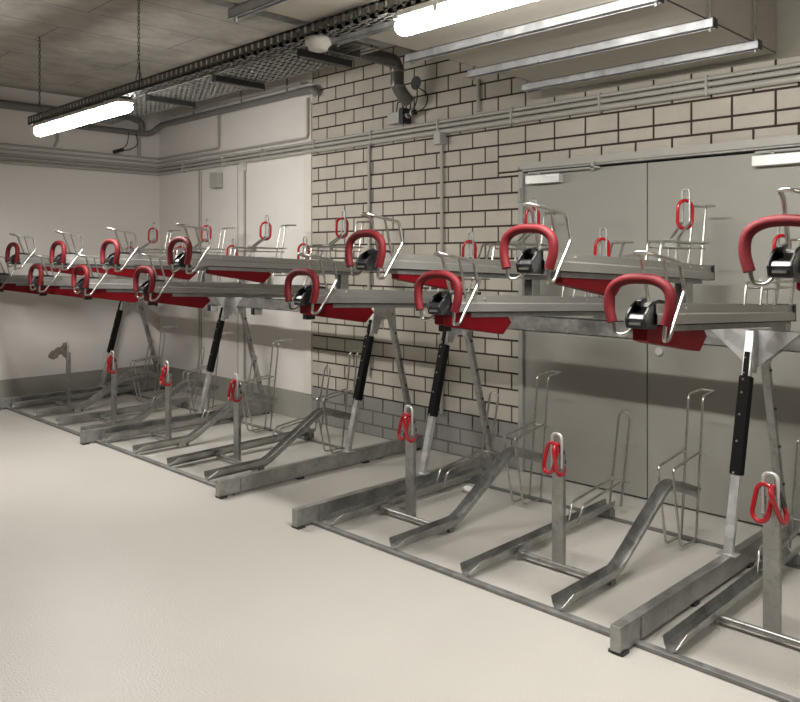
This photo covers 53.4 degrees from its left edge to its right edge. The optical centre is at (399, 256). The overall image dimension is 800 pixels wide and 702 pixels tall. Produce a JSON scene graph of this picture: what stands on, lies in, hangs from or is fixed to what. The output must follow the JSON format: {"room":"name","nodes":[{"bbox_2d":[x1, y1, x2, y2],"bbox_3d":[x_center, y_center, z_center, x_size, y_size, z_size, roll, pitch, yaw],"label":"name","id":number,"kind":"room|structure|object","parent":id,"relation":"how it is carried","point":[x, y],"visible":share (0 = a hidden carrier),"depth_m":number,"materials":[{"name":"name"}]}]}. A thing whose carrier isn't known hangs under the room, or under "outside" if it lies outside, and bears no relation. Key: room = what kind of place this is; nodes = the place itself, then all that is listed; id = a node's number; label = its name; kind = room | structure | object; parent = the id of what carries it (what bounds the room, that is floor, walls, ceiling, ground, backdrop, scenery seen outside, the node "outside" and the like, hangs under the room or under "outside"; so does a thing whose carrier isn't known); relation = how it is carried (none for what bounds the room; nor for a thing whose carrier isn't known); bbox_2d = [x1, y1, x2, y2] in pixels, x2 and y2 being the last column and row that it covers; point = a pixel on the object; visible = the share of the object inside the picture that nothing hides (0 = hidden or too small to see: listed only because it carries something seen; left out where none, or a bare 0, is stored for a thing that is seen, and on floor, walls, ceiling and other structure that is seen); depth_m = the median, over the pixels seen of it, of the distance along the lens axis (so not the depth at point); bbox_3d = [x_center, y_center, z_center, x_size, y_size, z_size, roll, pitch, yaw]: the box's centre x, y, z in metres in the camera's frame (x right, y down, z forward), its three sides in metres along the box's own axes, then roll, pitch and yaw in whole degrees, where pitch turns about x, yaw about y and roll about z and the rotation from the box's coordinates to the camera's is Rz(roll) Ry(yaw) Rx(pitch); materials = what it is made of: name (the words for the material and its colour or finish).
{"room":"bicycle parking room","nodes":[
{"label":"bicycle parking room","id":0,"kind":"room"},
{"bbox_2d":[0,86,158,379],"bbox_3d":[-6.240,-0.110,5.922,0.200,3.220,9.950,0,0,45],"label":"wall","id":1,"kind":"structure","parent":0,"point":[36,202],"depth_m":8.49,"materials":[{"name":"white paint"}]},
{"bbox_2d":[0,99,67,113],"bbox_3d":[-4.236,-1.530,7.700,0.090,0.090,2.900,0,0,45],"label":"drain pipe","id":2,"kind":"object","parent":1,"relation":"attached to","point":[4,104],"visible":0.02,"depth_m":8.07,"materials":[{"name":"grey metal"}]},
{"bbox_2d":[0,364,159,397],"bbox_3d":[-6.168,1.369,5.850,0.004,0.262,9.550,0,0,45],"label":"baseboard","id":3,"kind":"structure","parent":1,"relation":"attached to","point":[85,379],"depth_m":8.39,"materials":[{"name":"grey paint"}]},
{"bbox_2d":[0,115,218,159],"bbox_3d":[-5.671,-1.337,5.410,1.292,0.426,9.431,0,0,45],"label":"conduit","id":4,"kind":"object","parent":1,"relation":"attached to","point":[7,144],"visible":0.89,"depth_m":8.49,"materials":[{"name":"grey metal"}]},
{"bbox_2d":[53,132,58,146],"bbox_3d":[-3.609,-1.301,8.341,0.032,0.297,0.060,0,0,45],"label":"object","id":5,"kind":"object","parent":4,"relation":"attached to","point":[57,133],"visible":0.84,"depth_m":8.34,"materials":[{"name":"grey plastic"}]},
{"bbox_2d":[137,137,139,155],"bbox_3d":[-2.956,-1.250,8.994,0.036,0.220,0.036,0,0,45],"label":"conduit pipe","id":6,"kind":"object","parent":4,"relation":"attached to","point":[138,138],"visible":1,"depth_m":8.98,"materials":[{"name":"grey metal"}]},
{"bbox_2d":[0,97,308,163],"bbox_3d":[-5.144,-1.262,4.883,2.784,0.377,9.432,0,0,45],"label":"conduit","id":7,"kind":"object","parent":1,"relation":"attached to","point":[307,98],"visible":1,"depth_m":8.21,"materials":[{"name":"grey metal"}]},
{"bbox_2d":[0,0,395,101],"bbox_3d":[-1.750,-1.820,1.432,12.900,0.200,9.950,0,0,45],"label":"ceiling","id":8,"kind":"structure","parent":0,"point":[89,47],"depth_m":6.29,"materials":[{"name":"concrete"}]},
{"bbox_2d":[38,37,41,111],"bbox_3d":[-2.814,-1.413,6.208,0.075,0.616,0.016,0,0,45],"label":"chain","id":9,"kind":"object","parent":8,"relation":"hanging from","point":[39,37],"visible":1,"depth_m":6.21,"materials":[{"name":"grey metal"}]},
{"bbox_2d":[136,0,141,83],"bbox_3d":[-1.662,-1.413,5.056,0.075,0.616,0.016,0,0,45],"label":"chain","id":10,"kind":"object","parent":8,"relation":"hanging from","point":[138,68],"visible":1,"depth_m":5.06,"materials":[{"name":"grey metal"}]},
{"bbox_2d":[75,78,320,136],"bbox_3d":[-1.919,-1.544,8.145,3.102,0.352,0.848,0,0,27],"label":"pipe","id":11,"kind":"object","parent":8,"relation":"hanging from","point":[307,90],"visible":0.93,"depth_m":8.19,"materials":[{"name":"grey metal"}]},
{"bbox_2d":[113,133,137,153],"bbox_3d":[-3.043,-1.262,8.807,0.041,0.259,0.285,0,0,45],"label":"plug","id":12,"kind":"object","parent":11,"relation":"hanging from","point":[120,149],"visible":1,"depth_m":8.78,"materials":[{"name":"black plastic"}]},
{"bbox_2d":[96,31,361,123],"bbox_3d":[-1.619,-1.460,6.095,3.490,0.520,0.434,0,0,45],"label":"cable tray","id":13,"kind":"object","parent":8,"relation":"hanging from","point":[256,77],"visible":0.66,"depth_m":5.56,"materials":[{"name":"metal"}]},
{"bbox_2d":[28,0,429,125],"bbox_3d":[-0.065,-1.377,3.464,8.009,0.686,0.106,0,0,45],"label":"cable tray","id":14,"kind":"object","parent":8,"relation":"hanging from","point":[357,22],"visible":0.8,"depth_m":4.15,"materials":[{"name":"metal"}]},
{"bbox_2d":[33,97,133,135],"bbox_3d":[-2.298,-0.989,5.692,1.500,0.098,0.106,0,0,45],"label":"lamp","id":15,"kind":"object","parent":14,"relation":"hanging from","point":[117,106],"visible":1,"depth_m":5.53,"materials":[{"name":"white plastic"}]},
{"bbox_2d":[305,35,330,52],"bbox_3d":[-0.389,-1.010,3.783,0.124,0.060,0.124,0,0,45],"label":"smoke detector","id":16,"kind":"object","parent":14,"relation":"attached to","point":[315,43],"visible":1,"depth_m":3.74,"materials":[{"name":"grey plastic"}]},
{"bbox_2d":[393,0,534,35],"bbox_3d":[0.530,-0.989,2.864,1.500,0.098,0.106,0,0,45],"label":"lamp","id":17,"kind":"object","parent":14,"relation":"hanging from","point":[431,14],"visible":1,"depth_m":3.18,"materials":[{"name":"white plastic"}]},
{"bbox_2d":[327,41,379,54],"bbox_3d":[-0.419,-1.516,5.040,0.416,0.408,0.434,0,0,45],"label":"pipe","id":18,"kind":"object","parent":8,"relation":"hanging from","point":[365,48],"visible":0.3,"depth_m":5.01,"materials":[{"name":"metal"}]},
{"bbox_2d":[200,0,775,92],"bbox_3d":[-0.279,-1.387,3.058,1.561,0.665,5.130,0,0,45],"label":"ventilation duct","id":19,"kind":"object","parent":8,"relation":"hanging from","point":[560,44],"visible":0.91,"depth_m":4.02,"materials":[{"name":"metal"}]},
{"bbox_2d":[284,231,494,321],"bbox_3d":[0.065,0.103,4.875,0.283,0.549,1.748,0,0,45],"label":"tray","id":20,"kind":"object","parent":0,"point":[355,305],"visible":0.8,"depth_m":4.46,"materials":[{"name":"grey metal"}]},
{"bbox_2d":[0,389,799,701],"bbox_3d":[-1.750,1.600,1.432,12.900,0.200,9.950,0,0,45],"label":"floor","id":21,"kind":"structure","parent":0,"point":[124,577],"depth_m":3.56,"materials":[{"name":"white concrete"}]},
{"bbox_2d":[55,342,80,412],"bbox_3d":[-3.253,1.161,7.792,0.444,0.657,0.070,0,0,45],"label":"post","id":22,"kind":"object","parent":21,"relation":"on","point":[68,358],"visible":0.93,"depth_m":7.79,"materials":[{"name":"metal"}]},
{"bbox_2d":[48,343,66,358],"bbox_3d":[-3.327,0.918,7.749,0.186,0.154,0.073,0,0,-32],"label":"cloth bundle","id":23,"kind":"object","parent":22,"relation":"attached to","point":[53,354],"visible":1,"depth_m":7.73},
{"bbox_2d":[12,339,152,408],"bbox_3d":[-3.257,1.201,8.289,0.118,0.575,1.467,0,0,45],"label":"channel","id":24,"kind":"object","parent":21,"relation":"on","point":[34,402],"visible":0.76,"depth_m":8.24,"materials":[{"name":"metal"}]},
{"bbox_2d":[0,299,164,409],"bbox_3d":[-3.263,0.930,8.361,0.270,1.140,1.830,0,0,45],"label":"support frame","id":25,"kind":"object","parent":21,"relation":"on","point":[6,402],"visible":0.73,"depth_m":8.63,"materials":[{"name":"metal"}]},
{"bbox_2d":[33,325,177,415],"bbox_3d":[-2.872,1.112,7.901,0.125,0.777,1.462,0,0,45],"label":"channel","id":26,"kind":"object","parent":21,"relation":"on","point":[131,372],"visible":0.92,"depth_m":8.01,"materials":[{"name":"metal"}]},
{"bbox_2d":[99,350,117,421],"bbox_3d":[-2.564,1.161,7.081,0.444,0.657,0.102,0,0,45],"label":"post","id":27,"kind":"object","parent":21,"relation":"on","point":[112,365],"visible":0.98,"depth_m":7.08,"materials":[{"name":"metal"}]},
{"bbox_2d":[6,407,239,494],"bbox_3d":[-2.479,1.490,6.466,4.110,0.017,0.038,0,0,45],"label":"rail","id":28,"kind":"object","parent":21,"relation":"on","point":[170,468],"visible":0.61,"depth_m":6.00,"materials":[{"name":"metal"}]},
{"bbox_2d":[56,347,204,424],"bbox_3d":[-2.500,1.201,7.532,0.118,0.575,1.467,0,0,45],"label":"channel","id":29,"kind":"object","parent":21,"relation":"on","point":[183,401],"visible":0.88,"depth_m":7.49,"materials":[{"name":"metal"}]},
{"bbox_2d":[80,332,232,430],"bbox_3d":[-2.137,1.112,7.165,0.125,0.777,1.462,0,0,45],"label":"channel","id":30,"kind":"object","parent":21,"relation":"on","point":[159,402],"visible":0.54,"depth_m":7.27,"materials":[{"name":"metal"}]},
{"bbox_2d":[151,360,185,446],"bbox_3d":[-1.878,1.161,6.395,0.444,0.657,0.102,0,0,45],"label":"post","id":31,"kind":"object","parent":21,"relation":"on","point":[166,375],"visible":0.98,"depth_m":6.40,"materials":[{"name":"metal"}]},
{"bbox_2d":[80,297,270,444],"bbox_3d":[-1.902,0.930,7.000,0.450,1.140,1.830,0,0,45],"label":"support frame","id":32,"kind":"object","parent":21,"relation":"on","point":[228,304],"visible":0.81,"depth_m":7.20,"materials":[{"name":"metal"}]},
{"bbox_2d":[141,293,325,319],"bbox_3d":[-1.579,0.438,7.366,4.110,0.155,0.095,0,0,45],"label":"crossbeam","id":33,"kind":"object","parent":32,"relation":"on","point":[259,304],"visible":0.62,"depth_m":7.02,"materials":[{"name":"metal"}]},
{"bbox_2d":[0,241,147,293],"bbox_3d":[-3.333,0.103,8.273,0.283,0.549,1.748,0,0,45],"label":"tray","id":34,"kind":"object","parent":33,"relation":"on","point":[9,282],"visible":0.38,"depth_m":7.80,"materials":[{"name":"metal"}]},
{"bbox_2d":[5,222,180,278],"bbox_3d":[-2.972,-0.004,7.912,0.283,0.726,1.748,0,0,45],"label":"tray","id":35,"kind":"object","parent":33,"relation":"on","point":[18,257],"visible":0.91,"depth_m":7.43,"materials":[{"name":"metal"}]},
{"bbox_2d":[28,242,198,297],"bbox_3d":[-2.576,0.103,7.516,0.283,0.549,1.748,0,0,45],"label":"tray","id":36,"kind":"object","parent":33,"relation":"on","point":[44,284],"visible":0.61,"depth_m":6.99,"materials":[{"name":"grey metal"}]},
{"bbox_2d":[49,219,235,281],"bbox_3d":[-2.236,-0.004,7.176,0.283,0.726,1.748,0,0,45],"label":"tray","id":37,"kind":"object","parent":33,"relation":"on","point":[65,258],"visible":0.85,"depth_m":6.76,"materials":[{"name":"metal"}]},
{"bbox_2d":[71,238,249,302],"bbox_3d":[-1.925,0.103,6.865,0.283,0.549,1.748,0,0,45],"label":"tray","id":38,"kind":"object","parent":33,"relation":"on","point":[89,287],"visible":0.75,"depth_m":6.38,"materials":[{"name":"grey metal"}]},
{"bbox_2d":[100,215,295,298],"bbox_3d":[-1.558,-0.004,6.498,0.283,0.726,1.748,0,0,45],"label":"tray","id":39,"kind":"object","parent":33,"relation":"on","point":[118,258],"visible":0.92,"depth_m":6.12,"materials":[{"name":"metal"}]},
{"bbox_2d":[133,236,322,307],"bbox_3d":[-1.183,0.103,6.123,0.283,0.549,1.748,0,0,45],"label":"tray","id":40,"kind":"object","parent":33,"relation":"on","point":[154,290],"visible":0.8,"depth_m":5.76,"materials":[{"name":"grey metal"}]},
{"bbox_2d":[167,210,373,288],"bbox_3d":[-0.844,-0.004,5.783,0.283,0.726,1.748,0,0,45],"label":"tray","id":41,"kind":"object","parent":33,"relation":"on","point":[248,268],"visible":0.97,"depth_m":5.55,"materials":[{"name":"metal"}]},
{"bbox_2d":[101,355,257,441],"bbox_3d":[-1.850,1.201,6.881,0.118,0.575,1.467,0,0,45],"label":"channel","id":42,"kind":"object","parent":21,"relation":"on","point":[230,414],"visible":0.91,"depth_m":6.82,"materials":[{"name":"metal"}]},
{"bbox_2d":[132,339,291,453],"bbox_3d":[-1.479,1.112,6.508,0.125,0.777,1.462,0,0,45],"label":"channel","id":43,"kind":"object","parent":21,"relation":"on","point":[229,405],"visible":0.88,"depth_m":6.57,"materials":[{"name":"metal"}]},
{"bbox_2d":[216,373,258,470],"bbox_3d":[-1.178,1.161,5.695,0.444,0.657,0.102,0,0,45],"label":"post","id":44,"kind":"object","parent":21,"relation":"on","point":[234,389],"visible":0.99,"depth_m":5.70,"materials":[{"name":"metal"}]},
{"bbox_2d":[167,366,330,465],"bbox_3d":[-1.107,1.201,6.139,0.118,0.575,1.467,0,0,45],"label":"channel","id":45,"kind":"object","parent":21,"relation":"on","point":[308,433],"visible":0.82,"depth_m":6.12,"materials":[{"name":"metal"}]},
{"bbox_2d":[127,392,382,458],"bbox_3d":[-1.591,1.496,7.354,4.110,0.007,0.040,0,0,45],"label":"rail","id":46,"kind":"object","parent":21,"relation":"on","point":[242,422],"visible":0.5,"depth_m":6.97,"materials":[{"name":"metal"}]},
{"bbox_2d":[204,348,361,479],"bbox_3d":[-0.758,1.112,5.786,0.125,0.777,1.462,0,0,45],"label":"channel","id":47,"kind":"object","parent":21,"relation":"on","point":[260,463],"visible":0.82,"depth_m":5.83,"materials":[{"name":"metal"}]},
{"bbox_2d":[215,308,421,498],"bbox_3d":[-0.551,0.930,5.650,0.270,1.140,1.830,0,0,45],"label":"support frame","id":48,"kind":"object","parent":21,"relation":"on","point":[349,456],"visible":0.8,"depth_m":5.74,"materials":[{"name":"metal"}]},
{"bbox_2d":[291,328,500,529],"bbox_3d":[0.127,0.930,4.971,0.270,1.140,1.830,0,0,45],"label":"support frame","id":49,"kind":"object","parent":21,"relation":"on","point":[303,515],"visible":0.73,"depth_m":5.16,"materials":[{"name":"metal"}]},
{"bbox_2d":[380,405,430,524],"bbox_3d":[0.052,1.161,4.465,0.444,0.657,0.102,0,0,45],"label":"post","id":50,"kind":"object","parent":21,"relation":"on","point":[410,429],"visible":0.98,"depth_m":4.47,"materials":[{"name":"metal"}]},
{"bbox_2d":[326,391,498,525],"bbox_3d":[0.141,1.201,4.891,0.118,0.575,1.467,0,0,45],"label":"channel","id":51,"kind":"object","parent":21,"relation":"on","point":[471,474],"visible":0.96,"depth_m":4.96,"materials":[{"name":"metal"}]},
{"bbox_2d":[462,486,471,492],"bbox_3d":[0.440,1.479,5.056,0.105,0.046,0.055,0,0,25],"label":"paper scrap","id":52,"kind":"object","parent":21,"relation":"on","point":[466,489],"visible":0.6,"depth_m":5.04,"materials":[{"name":"white paper"}]},
{"bbox_2d":[389,370,561,549],"bbox_3d":[0.494,1.112,4.535,0.125,0.777,1.462,0,0,45],"label":"channel","id":53,"kind":"object","parent":21,"relation":"on","point":[447,524],"visible":0.99,"depth_m":4.60,"materials":[{"name":"metal"}]},
{"bbox_2d":[460,411,630,576],"bbox_3d":[0.834,1.201,4.198,0.118,0.575,1.467,0,0,45],"label":"channel","id":54,"kind":"object","parent":21,"relation":"on","point":[475,564],"visible":0.98,"depth_m":4.24,"materials":[{"name":"metal"}]},
{"bbox_2d":[518,432,590,576],"bbox_3d":[0.749,1.161,3.768,0.444,0.657,0.102,0,0,45],"label":"post","id":55,"kind":"object","parent":21,"relation":"on","point":[557,454],"visible":0.99,"depth_m":3.78,"materials":[{"name":"metal"}]},
{"bbox_2d":[310,520,799,701],"bbox_3d":[1.166,1.490,2.821,4.740,0.017,0.038,0,0,45],"label":"rail","id":56,"kind":"object","parent":21,"relation":"on","point":[772,693],"visible":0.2,"depth_m":3.27,"materials":[{"name":"metal"}]},
{"bbox_2d":[464,480,799,568],"bbox_3d":[2.054,1.496,3.709,4.740,0.007,0.040,0,0,45],"label":"rail","id":57,"kind":"object","parent":21,"relation":"on","point":[701,541],"visible":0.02,"depth_m":4.49,"materials":[{"name":"metal"}]},
{"bbox_2d":[551,388,714,610],"bbox_3d":[1.187,1.112,3.842,0.125,0.777,1.462,0,0,45],"label":"channel","id":58,"kind":"object","parent":21,"relation":"on","point":[608,574],"visible":1,"depth_m":3.91,"materials":[{"name":"metal"}]},
{"bbox_2d":[608,328,799,656],"bbox_3d":[1.457,0.930,3.642,0.450,1.140,1.830,0,0,45],"label":"support frame","id":59,"kind":"object","parent":21,"relation":"on","point":[756,348],"visible":0.91,"depth_m":3.78,"materials":[{"name":"metal"}]},
{"bbox_2d":[507,316,799,352],"bbox_3d":[2.035,0.438,3.689,4.740,0.155,0.095,0,0,45],"label":"crossbeam","id":60,"kind":"object","parent":59,"relation":"on","point":[550,324],"visible":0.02,"depth_m":4.62,"materials":[{"name":"metal"}]},
{"bbox_2d":[345,198,556,295],"bbox_3d":[0.422,-0.004,4.518,0.283,0.726,1.748,0,0,45],"label":"tray","id":61,"kind":"object","parent":60,"relation":"on","point":[401,267],"visible":0.8,"depth_m":4.14,"materials":[{"name":"metal"}]},
{"bbox_2d":[414,227,633,333],"bbox_3d":[0.765,0.103,4.175,0.283,0.549,1.748,0,0,45],"label":"tray","id":62,"kind":"object","parent":60,"relation":"on","point":[456,309],"visible":0.8,"depth_m":3.78,"materials":[{"name":"grey metal"}]},
{"bbox_2d":[499,188,714,302],"bbox_3d":[1.115,-0.004,3.825,0.283,0.726,1.748,0,0,45],"label":"tray","id":63,"kind":"object","parent":60,"relation":"on","point":[587,273],"visible":1,"depth_m":3.51,"materials":[{"name":"metal"}]},
{"bbox_2d":[604,227,799,350],"bbox_3d":[1.462,0.103,3.478,0.283,0.549,1.748,0,0,45],"label":"tray","id":64,"kind":"object","parent":60,"relation":"on","point":[670,323],"visible":0.83,"depth_m":3.04,"materials":[{"name":"metal"}]},
{"bbox_2d":[738,187,799,290],"bbox_3d":[1.815,-0.004,3.125,0.283,0.726,1.748,0,0,45],"label":"tray","id":65,"kind":"object","parent":60,"relation":"on","point":[783,261],"visible":1,"depth_m":2.57,"materials":[{"name":"metal"}]},
{"bbox_2d":[662,439,799,652],"bbox_3d":[1.544,1.201,3.487,0.118,0.575,1.467,0,0,45],"label":"channel","id":66,"kind":"object","parent":21,"relation":"on","point":[696,622],"visible":0.74,"depth_m":3.36,"materials":[{"name":"metal"}]},
{"bbox_2d":[714,471,799,646],"bbox_3d":[1.447,1.161,3.080,0.444,0.657,0.105,0,0,45],"label":"post","id":67,"kind":"object","parent":21,"relation":"on","point":[772,507],"visible":1,"depth_m":3.08,"materials":[{"name":"metal"}]},
{"bbox_2d":[159,46,799,468],"bbox_3d":[1.697,-0.110,4.879,12.500,3.220,0.200,0,0,45],"label":"wall","id":68,"kind":"structure","parent":0,"point":[480,166],"depth_m":6.48,"materials":[{"name":"beige brick"}]},
{"bbox_2d":[198,170,199,366],"bbox_3d":[-2.169,0.145,8.579,0.016,2.170,0.016,0,0,45],"label":"conduit","id":69,"kind":"object","parent":68,"relation":"attached to","point":[198,170],"visible":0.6,"depth_m":8.57,"materials":[{"name":"grey metal"}]},
{"bbox_2d":[210,172,222,188],"bbox_3d":[-1.918,-0.800,8.292,0.140,0.160,0.074,0,0,45],"label":"junction box","id":70,"kind":"object","parent":68,"relation":"attached to","point":[216,178],"visible":1,"depth_m":8.25,"materials":[{"name":"grey plastic"}]},
{"bbox_2d":[201,167,237,373],"bbox_3d":[-1.507,0.165,7.947,1.802,2.170,0.012,0,0,45],"label":"trim","id":71,"kind":"structure","parent":68,"relation":"attached to","point":[237,167],"depth_m":8.08,"materials":[{"name":"grey metal"}]},
{"bbox_2d":[159,365,311,419],"bbox_3d":[-1.796,1.375,8.228,2.816,0.250,0.004,0,0,45],"label":"baseboard","id":72,"kind":"structure","parent":68,"relation":"attached to","point":[290,403],"depth_m":7.71,"materials":[{"name":"grey paint"}]},
{"bbox_2d":[239,163,246,170],"bbox_3d":[-1.570,-0.900,7.962,0.050,0.080,0.059,0,0,45],"label":"junction box","id":73,"kind":"object","parent":68,"relation":"attached to","point":[242,166],"visible":1,"depth_m":7.94,"materials":[{"name":"grey plastic"}]},
{"bbox_2d":[243,171,244,379],"bbox_3d":[-1.561,0.185,7.971,0.020,2.090,0.020,0,0,45],"label":"conduit","id":74,"kind":"object","parent":68,"relation":"attached to","point":[243,171],"visible":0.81,"depth_m":7.96,"materials":[{"name":"grey metal"}]},
{"bbox_2d":[304,103,311,393],"bbox_3d":[-0.839,-0.075,7.264,0.100,2.650,0.014,0,0,45],"label":"trim","id":75,"kind":"structure","parent":68,"relation":"attached to","point":[307,157],"depth_m":7.25,"materials":[{"name":"white paint"}]},
{"bbox_2d":[367,145,369,375],"bbox_3d":[-0.260,0.030,6.669,0.026,1.940,0.026,0,0,45],"label":"conduit","id":76,"kind":"object","parent":68,"relation":"attached to","point":[368,146],"visible":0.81,"depth_m":6.66,"materials":[{"name":"grey metal"}]},
{"bbox_2d":[358,50,420,105],"bbox_3d":[-0.194,-1.360,5.957,0.151,0.384,0.950,0,0,45],"label":"pipe elbow","id":77,"kind":"object","parent":68,"relation":"attached to","point":[380,57],"visible":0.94,"depth_m":6.05,"materials":[{"name":"metal"}]},
{"bbox_2d":[388,111,400,124],"bbox_3d":[-0.030,-1.115,6.397,0.130,0.090,0.074,0,0,45],"label":"junction box","id":78,"kind":"object","parent":68,"relation":"attached to","point":[393,118],"visible":0.76,"depth_m":6.37,"materials":[{"name":"grey plastic"}]},
{"bbox_2d":[0,74,799,175],"bbox_3d":[-1.747,-0.993,1.499,12.390,0.118,9.449,0,0,45],"label":"conduit","id":79,"kind":"object","parent":68,"relation":"attached to","point":[707,91],"visible":1,"depth_m":5.77,"materials":[{"name":"grey metal"}]},
{"bbox_2d":[0,67,799,171],"bbox_3d":[-1.750,-1.000,1.493,12.386,0.032,9.436,0,0,45],"label":"conduit","id":80,"kind":"object","parent":68,"relation":"attached to","point":[792,70],"visible":1,"depth_m":5.76,"materials":[{"name":"grey metal"}]},
{"bbox_2d":[0,61,799,167],"bbox_3d":[-1.750,-1.035,1.491,12.383,0.026,9.433,0,0,45],"label":"conduit","id":81,"kind":"object","parent":68,"relation":"attached to","point":[792,64],"visible":1,"depth_m":5.76,"materials":[{"name":"grey metal"}]},
{"bbox_2d":[396,86,427,124],"bbox_3d":[0.096,-1.202,6.261,0.372,0.284,0.100,0,0,45],"label":"plug","id":82,"kind":"object","parent":68,"relation":"attached to","point":[405,114],"visible":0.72,"depth_m":6.27,"materials":[{"name":"black plastic"}]},
{"bbox_2d":[434,132,445,144],"bbox_3d":[0.305,-0.905,6.075,0.070,0.090,0.074,0,0,45],"label":"junction box","id":83,"kind":"object","parent":68,"relation":"attached to","point":[439,137],"visible":1,"depth_m":6.05,"materials":[{"name":"grey plastic"}]},
{"bbox_2d":[440,144,442,413],"bbox_3d":[0.320,0.150,6.090,0.026,2.100,0.026,0,0,45],"label":"conduit","id":84,"kind":"object","parent":68,"relation":"attached to","point":[441,145],"visible":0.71,"depth_m":6.08,"materials":[{"name":"grey metal"}]},
{"bbox_2d":[476,79,479,111],"bbox_3d":[0.574,-1.183,5.835,0.028,0.235,0.028,0,0,45],"label":"conduit","id":85,"kind":"object","parent":68,"relation":"attached to","point":[478,80],"visible":1,"depth_m":5.82,"materials":[{"name":"grey metal"}]},
{"bbox_2d":[518,163,647,497],"bbox_3d":[1.187,0.454,5.240,0.954,2.068,0.091,0,0,45],"label":"door","id":86,"kind":"structure","parent":68,"relation":"in","point":[600,378],"depth_m":5.16,"materials":[{"name":"grey paint"}]},
{"bbox_2d":[525,161,599,184],"bbox_3d":[1.084,-0.557,5.295,0.575,0.115,0.054,0,0,45],"label":"door closer","id":87,"kind":"object","parent":86,"relation":"attached to","point":[540,178],"depth_m":5.34,"materials":[{"name":"silver metal"}]},
{"bbox_2d":[518,143,799,471],"bbox_3d":[1.563,0.435,4.893,1.990,2.130,0.090,0,0,45],"label":"trim","id":88,"kind":"structure","parent":68,"relation":"attached to","point":[521,173],"depth_m":5.54,"materials":[{"name":"grey metal"}]},
{"bbox_2d":[519,135,799,169],"bbox_3d":[1.532,-0.630,4.849,1.970,0.044,0.014,0,0,45],"label":"trim","id":89,"kind":"structure","parent":68,"relation":"attached to","point":[794,139],"depth_m":4.76,"materials":[{"name":"grey metal"}]},
{"bbox_2d":[541,0,799,98],"bbox_3d":[1.569,-1.403,4.857,1.690,0.635,0.012,0,0,45],"label":"trim","id":90,"kind":"structure","parent":68,"relation":"attached to","point":[787,11],"depth_m":4.37,"materials":[{"name":"painted brick"},{"name":"mortar"}]},
{"bbox_2d":[600,152,754,166],"bbox_3d":[1.641,0.435,4.971,1.990,2.130,0.150,0,0,45],"label":"trim","id":91,"kind":"structure","parent":68,"relation":"attached to","point":[748,152],"depth_m":4.81,"materials":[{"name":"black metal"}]},
{"bbox_2d":[648,150,799,533],"bbox_3d":[1.888,0.454,4.539,1.014,2.068,0.091,0,0,45],"label":"door","id":92,"kind":"structure","parent":68,"relation":"in","point":[741,194],"depth_m":4.57,"materials":[{"name":"grey paint"}]},
{"bbox_2d":[752,147,799,166],"bbox_3d":[2.173,-0.557,4.205,0.595,0.115,0.054,0,0,45],"label":"door closer","id":93,"kind":"object","parent":92,"relation":"attached to","point":[772,159],"depth_m":4.31,"materials":[{"name":"silver metal"}]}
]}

